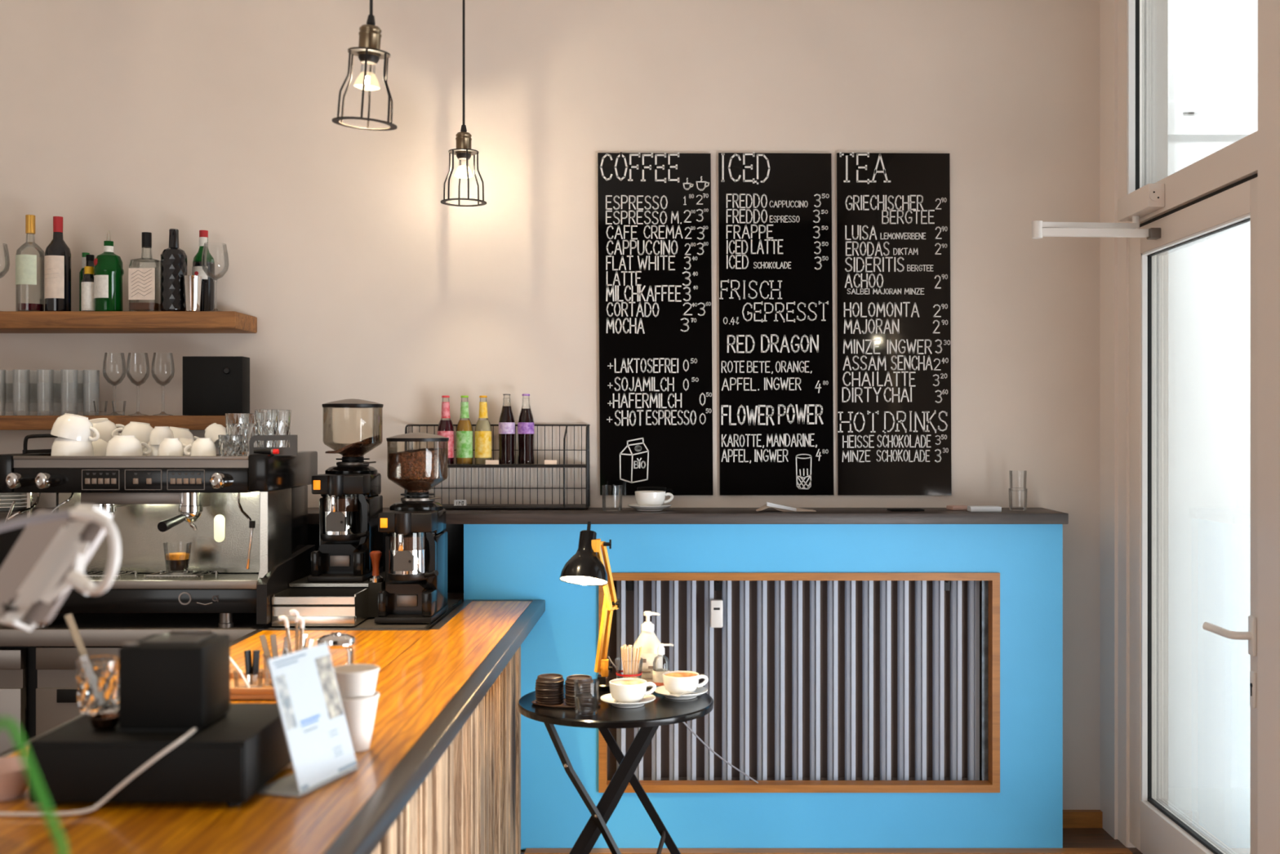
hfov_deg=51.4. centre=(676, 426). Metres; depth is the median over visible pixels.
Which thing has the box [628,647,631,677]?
stirrer
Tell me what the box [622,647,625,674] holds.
stirrer
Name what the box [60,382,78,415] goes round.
tumbler
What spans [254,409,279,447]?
tumbler
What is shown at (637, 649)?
stirrer
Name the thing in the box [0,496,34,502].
plate
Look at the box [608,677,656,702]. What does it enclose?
coffee cup
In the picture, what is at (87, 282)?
bottle
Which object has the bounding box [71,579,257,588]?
tray
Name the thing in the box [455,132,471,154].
socket
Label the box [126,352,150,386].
bowl
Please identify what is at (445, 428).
bottle
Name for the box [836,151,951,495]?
menu board
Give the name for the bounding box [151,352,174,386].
bowl
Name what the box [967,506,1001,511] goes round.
pack
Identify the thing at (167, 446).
coffee cup
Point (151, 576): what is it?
drip tray
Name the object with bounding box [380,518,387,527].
switch
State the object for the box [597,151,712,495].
menu board
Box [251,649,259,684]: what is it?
table knife
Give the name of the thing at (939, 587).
metal panel
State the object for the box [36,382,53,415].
tumbler
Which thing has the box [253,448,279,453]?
marker pen
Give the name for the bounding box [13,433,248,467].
tray
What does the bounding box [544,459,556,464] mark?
price card
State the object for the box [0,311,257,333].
wall shelf
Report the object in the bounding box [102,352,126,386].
bowl
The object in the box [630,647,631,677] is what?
stirrer
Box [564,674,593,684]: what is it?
lid
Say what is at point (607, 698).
saucer
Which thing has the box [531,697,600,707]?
tray
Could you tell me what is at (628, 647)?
stirrer
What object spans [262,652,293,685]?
jar
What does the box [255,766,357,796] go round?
card holder
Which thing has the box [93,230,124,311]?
bottle
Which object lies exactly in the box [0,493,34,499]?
plate
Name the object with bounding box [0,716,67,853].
straw
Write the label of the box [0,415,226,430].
wall shelf
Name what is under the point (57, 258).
bottle
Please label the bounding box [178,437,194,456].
coffee cup
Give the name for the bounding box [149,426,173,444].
coffee cup
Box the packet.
[946,505,968,510]
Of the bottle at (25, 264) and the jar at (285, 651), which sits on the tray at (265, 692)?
the jar at (285, 651)
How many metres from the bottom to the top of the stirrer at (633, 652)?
0.131 m
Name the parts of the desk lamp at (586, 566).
lamp shade, bulb, post, arm, arm, power cord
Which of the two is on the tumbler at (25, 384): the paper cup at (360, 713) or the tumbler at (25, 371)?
the tumbler at (25, 371)
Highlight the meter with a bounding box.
[710,599,723,627]
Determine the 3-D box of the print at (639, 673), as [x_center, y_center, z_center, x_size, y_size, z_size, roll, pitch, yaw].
[-0.142,0.741,4.000,0.080,0.006,0.080,0,0,0]
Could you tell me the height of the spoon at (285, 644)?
0.098 m
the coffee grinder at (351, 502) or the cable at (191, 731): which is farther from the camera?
the coffee grinder at (351, 502)
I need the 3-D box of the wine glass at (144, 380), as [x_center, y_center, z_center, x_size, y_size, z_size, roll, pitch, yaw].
[-1.961,-0.156,4.840,0.080,0.228,0.080,0,0,0]
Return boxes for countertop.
[0,507,1068,524]
[0,599,462,753]
[0,599,545,853]
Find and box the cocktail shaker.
[182,275,201,311]
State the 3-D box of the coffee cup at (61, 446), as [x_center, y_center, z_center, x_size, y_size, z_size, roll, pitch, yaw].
[-1.855,0.056,4.080,0.120,0.072,0.131,0,0,-25]
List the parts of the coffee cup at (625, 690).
handle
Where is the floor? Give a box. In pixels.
[520,827,1142,853]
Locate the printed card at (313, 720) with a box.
[266,642,357,791]
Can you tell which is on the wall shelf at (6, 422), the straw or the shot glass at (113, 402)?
the shot glass at (113, 402)
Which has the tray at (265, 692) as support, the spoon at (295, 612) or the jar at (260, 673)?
the jar at (260, 673)
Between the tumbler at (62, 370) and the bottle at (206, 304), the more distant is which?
the bottle at (206, 304)
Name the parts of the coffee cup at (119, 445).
handle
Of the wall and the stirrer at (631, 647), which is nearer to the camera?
the stirrer at (631, 647)
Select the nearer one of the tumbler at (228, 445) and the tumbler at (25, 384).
the tumbler at (228, 445)
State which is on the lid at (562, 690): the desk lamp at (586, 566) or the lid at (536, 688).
the lid at (536, 688)
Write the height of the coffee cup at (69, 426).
0.090 m
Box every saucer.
[600,693,655,707]
[627,503,671,511]
[654,685,707,699]
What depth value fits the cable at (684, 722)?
4.50 m
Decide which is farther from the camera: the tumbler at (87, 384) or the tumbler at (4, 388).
the tumbler at (87, 384)
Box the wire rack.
[404,424,590,508]
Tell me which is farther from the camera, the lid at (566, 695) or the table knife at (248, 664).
the lid at (566, 695)
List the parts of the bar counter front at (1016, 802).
panel, niche frame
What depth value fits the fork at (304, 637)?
3.05 m
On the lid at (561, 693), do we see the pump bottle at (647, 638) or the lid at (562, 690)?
the lid at (562, 690)
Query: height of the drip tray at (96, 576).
0.016 m
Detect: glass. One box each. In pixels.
[0,242,9,278]
[93,400,107,415]
[102,352,126,415]
[111,400,126,415]
[126,352,150,415]
[151,352,174,415]
[163,542,191,574]
[201,242,228,311]
[573,678,599,715]
[601,484,622,511]
[614,656,643,678]
[1008,470,1026,491]
[1008,488,1027,511]
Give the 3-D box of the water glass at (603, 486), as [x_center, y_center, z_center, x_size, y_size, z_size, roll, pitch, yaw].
[-0.231,0.256,4.800,0.074,0.092,0.074,0,0,0]
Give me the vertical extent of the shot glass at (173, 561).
0.096 m
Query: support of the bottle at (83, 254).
on the wall shelf at (11, 322)
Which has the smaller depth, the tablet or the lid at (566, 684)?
the tablet
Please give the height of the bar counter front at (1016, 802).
1.154 m
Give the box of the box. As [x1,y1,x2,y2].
[271,571,385,626]
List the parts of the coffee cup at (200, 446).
handle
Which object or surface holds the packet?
on the countertop at (594, 515)
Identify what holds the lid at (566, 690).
on the lid at (566, 692)
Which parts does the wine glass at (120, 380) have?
stem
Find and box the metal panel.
[616,580,980,780]
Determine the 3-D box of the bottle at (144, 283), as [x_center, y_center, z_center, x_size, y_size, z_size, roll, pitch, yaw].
[-1.917,-0.560,4.809,0.099,0.291,0.092,0,0,0]
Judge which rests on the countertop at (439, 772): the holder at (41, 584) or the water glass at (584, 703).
the holder at (41, 584)
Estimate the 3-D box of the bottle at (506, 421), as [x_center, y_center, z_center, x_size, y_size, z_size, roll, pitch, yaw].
[-0.627,0.008,4.915,0.062,0.261,0.062,0,0,0]
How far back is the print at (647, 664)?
4.07 m
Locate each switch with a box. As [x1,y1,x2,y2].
[313,480,319,489]
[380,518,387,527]
[586,521,591,530]
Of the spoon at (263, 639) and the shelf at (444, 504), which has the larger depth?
the shelf at (444, 504)
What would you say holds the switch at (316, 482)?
attached to the coffee grinder at (351, 502)
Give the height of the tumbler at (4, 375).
0.118 m
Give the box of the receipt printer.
[119,629,230,731]
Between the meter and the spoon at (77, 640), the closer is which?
the spoon at (77, 640)
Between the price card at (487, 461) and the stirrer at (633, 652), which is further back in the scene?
the price card at (487, 461)
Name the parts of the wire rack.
shelf rod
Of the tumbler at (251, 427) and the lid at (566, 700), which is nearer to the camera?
the lid at (566, 700)
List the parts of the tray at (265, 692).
paper strip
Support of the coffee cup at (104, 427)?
on the coffee cup at (100, 446)
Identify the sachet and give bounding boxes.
[79,654,89,662]
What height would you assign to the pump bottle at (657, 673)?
0.142 m
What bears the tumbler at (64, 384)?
on the wall shelf at (6, 422)
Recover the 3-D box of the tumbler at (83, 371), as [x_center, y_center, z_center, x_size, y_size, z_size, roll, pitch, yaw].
[-2.132,-0.148,4.840,0.058,0.118,0.057,0,0,0]
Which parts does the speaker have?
knob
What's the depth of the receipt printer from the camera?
2.19 m
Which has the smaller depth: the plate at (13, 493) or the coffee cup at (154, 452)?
the coffee cup at (154, 452)
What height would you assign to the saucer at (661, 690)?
0.020 m
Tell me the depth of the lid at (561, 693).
3.81 m
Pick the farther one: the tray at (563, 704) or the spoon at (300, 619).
the tray at (563, 704)
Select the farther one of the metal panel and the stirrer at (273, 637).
the metal panel
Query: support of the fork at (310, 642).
in the jar at (285, 651)
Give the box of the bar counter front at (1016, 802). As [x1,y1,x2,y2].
[463,524,1062,849]
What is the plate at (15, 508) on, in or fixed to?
on the countertop at (594, 515)
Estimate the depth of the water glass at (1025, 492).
4.81 m
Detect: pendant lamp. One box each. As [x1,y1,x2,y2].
[332,0,396,130]
[440,0,486,206]
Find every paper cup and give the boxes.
[333,663,379,698]
[341,690,379,751]
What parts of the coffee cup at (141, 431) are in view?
handle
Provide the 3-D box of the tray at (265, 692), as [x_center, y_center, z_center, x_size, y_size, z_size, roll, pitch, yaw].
[-1.012,0.557,3.060,0.345,0.103,0.200,0,0,0]
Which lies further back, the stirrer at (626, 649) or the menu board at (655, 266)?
the menu board at (655, 266)
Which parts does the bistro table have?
leg, leg, leg, leg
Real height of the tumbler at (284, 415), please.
0.135 m
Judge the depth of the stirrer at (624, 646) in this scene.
3.98 m
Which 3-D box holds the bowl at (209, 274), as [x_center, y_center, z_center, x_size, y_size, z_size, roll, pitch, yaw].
[-1.666,-0.597,4.800,0.094,0.131,0.094,0,0,0]
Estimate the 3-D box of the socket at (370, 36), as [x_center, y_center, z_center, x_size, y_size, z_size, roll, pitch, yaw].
[-0.778,-0.979,3.373,0.057,0.076,0.057,4,2,0]
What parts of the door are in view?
closer arm, fanlight pane, pane, handle, lock plate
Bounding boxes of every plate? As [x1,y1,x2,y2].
[0,492,22,495]
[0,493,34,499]
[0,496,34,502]
[0,500,34,506]
[0,503,32,511]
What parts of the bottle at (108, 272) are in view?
spout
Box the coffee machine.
[0,433,317,627]
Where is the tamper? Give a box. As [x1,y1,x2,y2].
[368,550,383,582]
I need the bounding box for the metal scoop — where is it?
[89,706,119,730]
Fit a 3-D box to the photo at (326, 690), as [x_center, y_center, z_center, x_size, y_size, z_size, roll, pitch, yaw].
[-0.612,0.458,2.343,0.030,0.105,0.047,0,0,16]
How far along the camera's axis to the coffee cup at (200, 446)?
4.05 m
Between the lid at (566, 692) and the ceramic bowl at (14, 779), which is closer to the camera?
the ceramic bowl at (14, 779)
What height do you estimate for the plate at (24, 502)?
0.017 m
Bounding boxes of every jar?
[232,668,263,687]
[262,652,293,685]
[282,646,306,655]
[317,631,355,664]
[346,646,354,664]
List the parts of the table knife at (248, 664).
blade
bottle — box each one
[15,214,44,311]
[44,216,71,311]
[79,252,89,311]
[81,266,94,311]
[82,254,94,278]
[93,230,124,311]
[128,231,160,311]
[160,228,186,311]
[191,230,214,311]
[437,395,453,464]
[456,395,472,464]
[475,395,491,464]
[498,393,515,464]
[517,393,534,464]
[632,610,662,688]
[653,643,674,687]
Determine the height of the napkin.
0.034 m
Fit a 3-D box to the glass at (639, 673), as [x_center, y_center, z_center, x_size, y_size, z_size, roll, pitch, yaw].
[-0.142,0.749,4.000,0.085,0.103,0.085,0,0,0]
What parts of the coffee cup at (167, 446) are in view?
handle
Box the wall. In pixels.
[0,0,1099,809]
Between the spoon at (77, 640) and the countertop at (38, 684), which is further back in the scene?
the countertop at (38, 684)
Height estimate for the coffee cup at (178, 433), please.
0.077 m
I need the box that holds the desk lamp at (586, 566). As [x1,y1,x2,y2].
[559,521,623,690]
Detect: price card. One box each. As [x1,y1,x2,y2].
[453,499,466,505]
[485,459,498,464]
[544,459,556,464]
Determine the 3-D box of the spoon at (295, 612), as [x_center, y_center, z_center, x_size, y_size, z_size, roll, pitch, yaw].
[-0.871,0.500,3.029,0.022,0.169,0.015,0,0,-32]
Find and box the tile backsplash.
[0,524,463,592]
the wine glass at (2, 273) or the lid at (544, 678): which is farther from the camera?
the wine glass at (2, 273)
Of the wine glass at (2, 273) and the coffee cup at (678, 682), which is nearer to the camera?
the coffee cup at (678, 682)
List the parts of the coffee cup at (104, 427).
handle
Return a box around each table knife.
[244,649,252,684]
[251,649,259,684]
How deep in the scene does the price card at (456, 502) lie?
4.88 m
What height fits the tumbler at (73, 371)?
0.118 m
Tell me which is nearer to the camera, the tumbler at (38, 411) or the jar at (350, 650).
the jar at (350, 650)
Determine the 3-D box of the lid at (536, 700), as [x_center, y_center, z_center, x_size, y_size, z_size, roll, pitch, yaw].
[-0.365,0.786,3.846,0.082,0.017,0.082,0,0,0]
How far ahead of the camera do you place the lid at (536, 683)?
3.81 m
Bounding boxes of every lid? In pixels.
[535,673,564,684]
[535,681,564,686]
[535,684,564,688]
[535,686,563,691]
[535,688,564,693]
[535,691,564,696]
[535,693,564,699]
[535,696,564,702]
[535,698,564,704]
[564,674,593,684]
[564,681,592,688]
[564,685,592,690]
[564,688,592,693]
[564,690,592,695]
[564,693,574,697]
[564,695,574,700]
[564,698,574,702]
[564,700,574,705]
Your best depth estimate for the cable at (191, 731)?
2.10 m
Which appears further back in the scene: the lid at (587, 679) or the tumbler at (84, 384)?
the tumbler at (84, 384)
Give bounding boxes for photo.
[275,673,297,729]
[315,654,343,719]
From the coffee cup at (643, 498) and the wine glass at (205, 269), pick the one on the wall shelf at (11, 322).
the wine glass at (205, 269)
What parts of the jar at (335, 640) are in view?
lid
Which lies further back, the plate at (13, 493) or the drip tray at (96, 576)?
the plate at (13, 493)
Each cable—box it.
[0,727,196,816]
[682,721,758,782]
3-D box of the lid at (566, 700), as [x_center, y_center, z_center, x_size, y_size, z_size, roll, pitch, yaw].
[-0.279,0.779,3.829,0.082,0.017,0.082,0,0,0]
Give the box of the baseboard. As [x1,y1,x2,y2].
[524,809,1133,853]
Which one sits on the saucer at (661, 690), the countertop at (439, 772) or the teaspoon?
the teaspoon
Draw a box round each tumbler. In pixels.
[0,369,6,398]
[0,370,17,403]
[0,382,6,415]
[0,382,17,415]
[12,368,30,402]
[12,382,30,415]
[24,370,41,403]
[24,382,41,415]
[36,368,53,399]
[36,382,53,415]
[48,370,66,403]
[48,382,66,415]
[60,368,78,401]
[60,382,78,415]
[72,370,89,403]
[72,382,89,415]
[75,655,119,714]
[82,369,99,395]
[82,382,99,415]
[217,435,243,456]
[225,413,249,456]
[247,413,257,456]
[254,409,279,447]
[276,409,291,447]
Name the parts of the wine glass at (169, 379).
stem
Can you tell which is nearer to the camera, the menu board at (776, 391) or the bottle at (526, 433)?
the bottle at (526, 433)
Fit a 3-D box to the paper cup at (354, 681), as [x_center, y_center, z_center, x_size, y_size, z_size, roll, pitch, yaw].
[-0.607,0.507,2.512,0.090,0.104,0.090,0,0,0]
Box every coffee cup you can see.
[50,413,99,442]
[50,436,93,456]
[88,417,124,442]
[91,439,107,456]
[105,435,151,456]
[111,421,153,443]
[142,441,159,456]
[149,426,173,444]
[157,438,191,456]
[168,426,198,439]
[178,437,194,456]
[183,438,216,456]
[204,422,226,448]
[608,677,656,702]
[635,490,673,506]
[662,670,708,694]
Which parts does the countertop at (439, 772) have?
drawer, cash drawer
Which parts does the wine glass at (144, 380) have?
stem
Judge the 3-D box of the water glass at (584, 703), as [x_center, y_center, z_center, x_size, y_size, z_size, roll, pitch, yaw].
[-0.251,0.755,3.712,0.071,0.092,0.071,0,0,0]
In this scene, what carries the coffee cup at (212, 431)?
on the coffee machine
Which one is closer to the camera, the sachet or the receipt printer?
the receipt printer
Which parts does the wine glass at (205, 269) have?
stem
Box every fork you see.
[302,633,307,649]
[306,638,314,648]
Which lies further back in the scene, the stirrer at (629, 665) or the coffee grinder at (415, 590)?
the coffee grinder at (415, 590)
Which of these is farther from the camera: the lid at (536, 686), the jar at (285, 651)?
the lid at (536, 686)
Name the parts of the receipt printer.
plate, lid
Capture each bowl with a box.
[0,755,29,800]
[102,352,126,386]
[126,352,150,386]
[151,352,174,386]
[201,242,228,279]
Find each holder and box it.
[0,503,120,631]
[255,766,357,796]
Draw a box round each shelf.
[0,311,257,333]
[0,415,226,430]
[440,503,586,506]
[448,466,586,467]
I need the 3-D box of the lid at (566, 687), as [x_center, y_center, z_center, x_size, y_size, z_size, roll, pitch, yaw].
[-0.280,0.743,3.829,0.082,0.017,0.082,0,0,0]
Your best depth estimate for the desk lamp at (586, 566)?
4.02 m
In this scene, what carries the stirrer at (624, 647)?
in the glass at (639, 673)
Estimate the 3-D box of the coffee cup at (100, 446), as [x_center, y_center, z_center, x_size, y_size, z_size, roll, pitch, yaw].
[-1.851,0.056,4.229,0.131,0.072,0.120,0,0,-10]
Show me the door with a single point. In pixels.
(1188, 230)
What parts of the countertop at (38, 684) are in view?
fridge door, fridge door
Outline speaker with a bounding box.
[182,356,249,415]
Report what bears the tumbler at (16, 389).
on the wall shelf at (6, 422)
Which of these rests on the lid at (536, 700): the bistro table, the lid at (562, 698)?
the lid at (562, 698)
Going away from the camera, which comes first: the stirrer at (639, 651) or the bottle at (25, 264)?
the stirrer at (639, 651)
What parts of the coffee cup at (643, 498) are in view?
handle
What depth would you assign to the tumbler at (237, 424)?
4.13 m
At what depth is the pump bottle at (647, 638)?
4.08 m
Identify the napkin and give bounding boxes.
[755,502,816,511]
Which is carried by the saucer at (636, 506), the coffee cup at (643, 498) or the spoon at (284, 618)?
the coffee cup at (643, 498)
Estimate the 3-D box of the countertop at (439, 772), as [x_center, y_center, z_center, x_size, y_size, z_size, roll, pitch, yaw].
[-0.863,1.000,2.595,0.798,0.999,4.190,0,0,0]
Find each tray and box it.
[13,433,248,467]
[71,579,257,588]
[84,570,137,579]
[143,570,217,579]
[230,656,276,699]
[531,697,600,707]
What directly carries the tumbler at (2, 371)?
on the tumbler at (16, 389)
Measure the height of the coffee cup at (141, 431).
0.075 m
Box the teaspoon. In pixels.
[671,692,697,697]
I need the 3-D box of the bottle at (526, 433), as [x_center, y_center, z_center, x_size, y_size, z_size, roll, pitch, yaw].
[-0.556,0.008,4.915,0.062,0.261,0.062,0,0,0]
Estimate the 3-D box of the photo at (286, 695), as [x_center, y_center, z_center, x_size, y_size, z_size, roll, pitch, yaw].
[-0.650,0.458,2.213,0.025,0.087,0.028,0,0,16]
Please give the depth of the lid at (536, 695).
3.81 m
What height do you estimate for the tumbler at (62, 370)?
0.118 m
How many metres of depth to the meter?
4.77 m
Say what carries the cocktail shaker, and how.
on the wall shelf at (11, 322)
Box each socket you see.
[357,24,382,57]
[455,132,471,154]
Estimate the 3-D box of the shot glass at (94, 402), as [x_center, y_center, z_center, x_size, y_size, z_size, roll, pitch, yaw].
[-2.080,-0.068,4.800,0.050,0.052,0.050,0,0,0]
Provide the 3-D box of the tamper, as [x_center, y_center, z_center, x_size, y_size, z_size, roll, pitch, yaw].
[-0.959,0.444,4.240,0.047,0.099,0.047,0,0,0]
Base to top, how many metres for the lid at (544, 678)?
0.017 m
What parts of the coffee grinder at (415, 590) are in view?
rating plate, plate, hopper lid, arm, doser lever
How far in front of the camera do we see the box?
4.04 m
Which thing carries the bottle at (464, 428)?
on the wire rack
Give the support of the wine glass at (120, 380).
on the wall shelf at (6, 422)
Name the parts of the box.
drawer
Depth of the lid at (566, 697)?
3.80 m
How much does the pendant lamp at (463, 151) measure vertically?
1.205 m
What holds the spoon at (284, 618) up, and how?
in the jar at (285, 651)
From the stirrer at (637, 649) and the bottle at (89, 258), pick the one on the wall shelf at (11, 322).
the bottle at (89, 258)
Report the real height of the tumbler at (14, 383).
0.118 m
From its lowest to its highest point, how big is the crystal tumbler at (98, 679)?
0.092 m
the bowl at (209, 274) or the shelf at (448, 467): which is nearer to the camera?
the bowl at (209, 274)
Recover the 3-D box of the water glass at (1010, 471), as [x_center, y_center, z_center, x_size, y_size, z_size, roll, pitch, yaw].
[1.240,0.195,4.820,0.062,0.074,0.062,0,0,0]
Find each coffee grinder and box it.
[307,399,383,582]
[374,432,448,622]
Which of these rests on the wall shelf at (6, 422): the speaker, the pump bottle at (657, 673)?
the speaker
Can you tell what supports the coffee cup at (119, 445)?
on the coffee machine
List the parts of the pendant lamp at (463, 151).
cord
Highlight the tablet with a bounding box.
[0,509,106,624]
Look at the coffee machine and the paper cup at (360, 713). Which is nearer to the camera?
the paper cup at (360, 713)
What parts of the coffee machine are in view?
tap knob, tap knob, control panel, splash plate, portafilter handle, tap knob, rail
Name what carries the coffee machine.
on the countertop at (38, 684)
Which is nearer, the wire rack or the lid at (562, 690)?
the lid at (562, 690)
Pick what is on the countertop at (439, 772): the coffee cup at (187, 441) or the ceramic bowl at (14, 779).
the ceramic bowl at (14, 779)
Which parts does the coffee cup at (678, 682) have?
handle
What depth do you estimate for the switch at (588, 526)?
4.02 m
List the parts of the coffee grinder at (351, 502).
rating plate, plate, hopper lid, doser lever, arm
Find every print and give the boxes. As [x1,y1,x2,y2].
[615,670,642,676]
[641,658,653,672]
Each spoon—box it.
[64,613,90,662]
[259,634,271,679]
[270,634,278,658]
[278,615,292,653]
[281,636,288,655]
[289,609,299,652]
[294,616,304,650]
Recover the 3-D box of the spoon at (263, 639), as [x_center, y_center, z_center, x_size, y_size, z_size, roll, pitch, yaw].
[-0.950,0.536,3.092,0.044,0.103,0.013,0,0,24]
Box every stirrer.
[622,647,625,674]
[623,646,626,677]
[624,647,626,674]
[625,648,627,677]
[627,647,629,677]
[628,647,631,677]
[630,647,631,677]
[631,648,635,677]
[633,648,638,678]
[635,647,640,678]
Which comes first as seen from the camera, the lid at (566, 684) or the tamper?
the lid at (566, 684)
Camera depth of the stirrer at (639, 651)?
3.99 m
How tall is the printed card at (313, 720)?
0.214 m
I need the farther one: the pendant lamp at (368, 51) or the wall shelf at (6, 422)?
the wall shelf at (6, 422)
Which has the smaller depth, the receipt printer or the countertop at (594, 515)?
the receipt printer
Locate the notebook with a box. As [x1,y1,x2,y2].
[887,508,924,511]
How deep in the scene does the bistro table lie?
3.75 m
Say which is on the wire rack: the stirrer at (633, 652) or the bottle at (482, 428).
the bottle at (482, 428)
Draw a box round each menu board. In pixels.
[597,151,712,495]
[718,151,833,495]
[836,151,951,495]
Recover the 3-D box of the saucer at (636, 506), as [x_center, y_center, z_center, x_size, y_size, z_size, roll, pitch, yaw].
[-0.096,0.292,4.820,0.160,0.020,0.160,0,0,0]
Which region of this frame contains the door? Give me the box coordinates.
[1031,0,1279,853]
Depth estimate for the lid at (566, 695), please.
3.79 m
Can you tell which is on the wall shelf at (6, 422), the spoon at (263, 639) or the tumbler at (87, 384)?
the tumbler at (87, 384)
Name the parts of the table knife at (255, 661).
blade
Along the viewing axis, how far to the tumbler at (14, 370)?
4.79 m
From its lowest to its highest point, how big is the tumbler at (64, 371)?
0.118 m
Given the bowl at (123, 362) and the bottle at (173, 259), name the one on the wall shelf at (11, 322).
the bottle at (173, 259)
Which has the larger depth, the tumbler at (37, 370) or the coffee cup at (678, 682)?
the tumbler at (37, 370)
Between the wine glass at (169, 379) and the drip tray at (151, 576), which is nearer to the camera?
the drip tray at (151, 576)
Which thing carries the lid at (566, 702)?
on the tray at (563, 704)
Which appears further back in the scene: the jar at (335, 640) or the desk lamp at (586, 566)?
the desk lamp at (586, 566)
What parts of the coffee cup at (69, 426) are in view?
handle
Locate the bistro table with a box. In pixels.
[517,684,713,853]

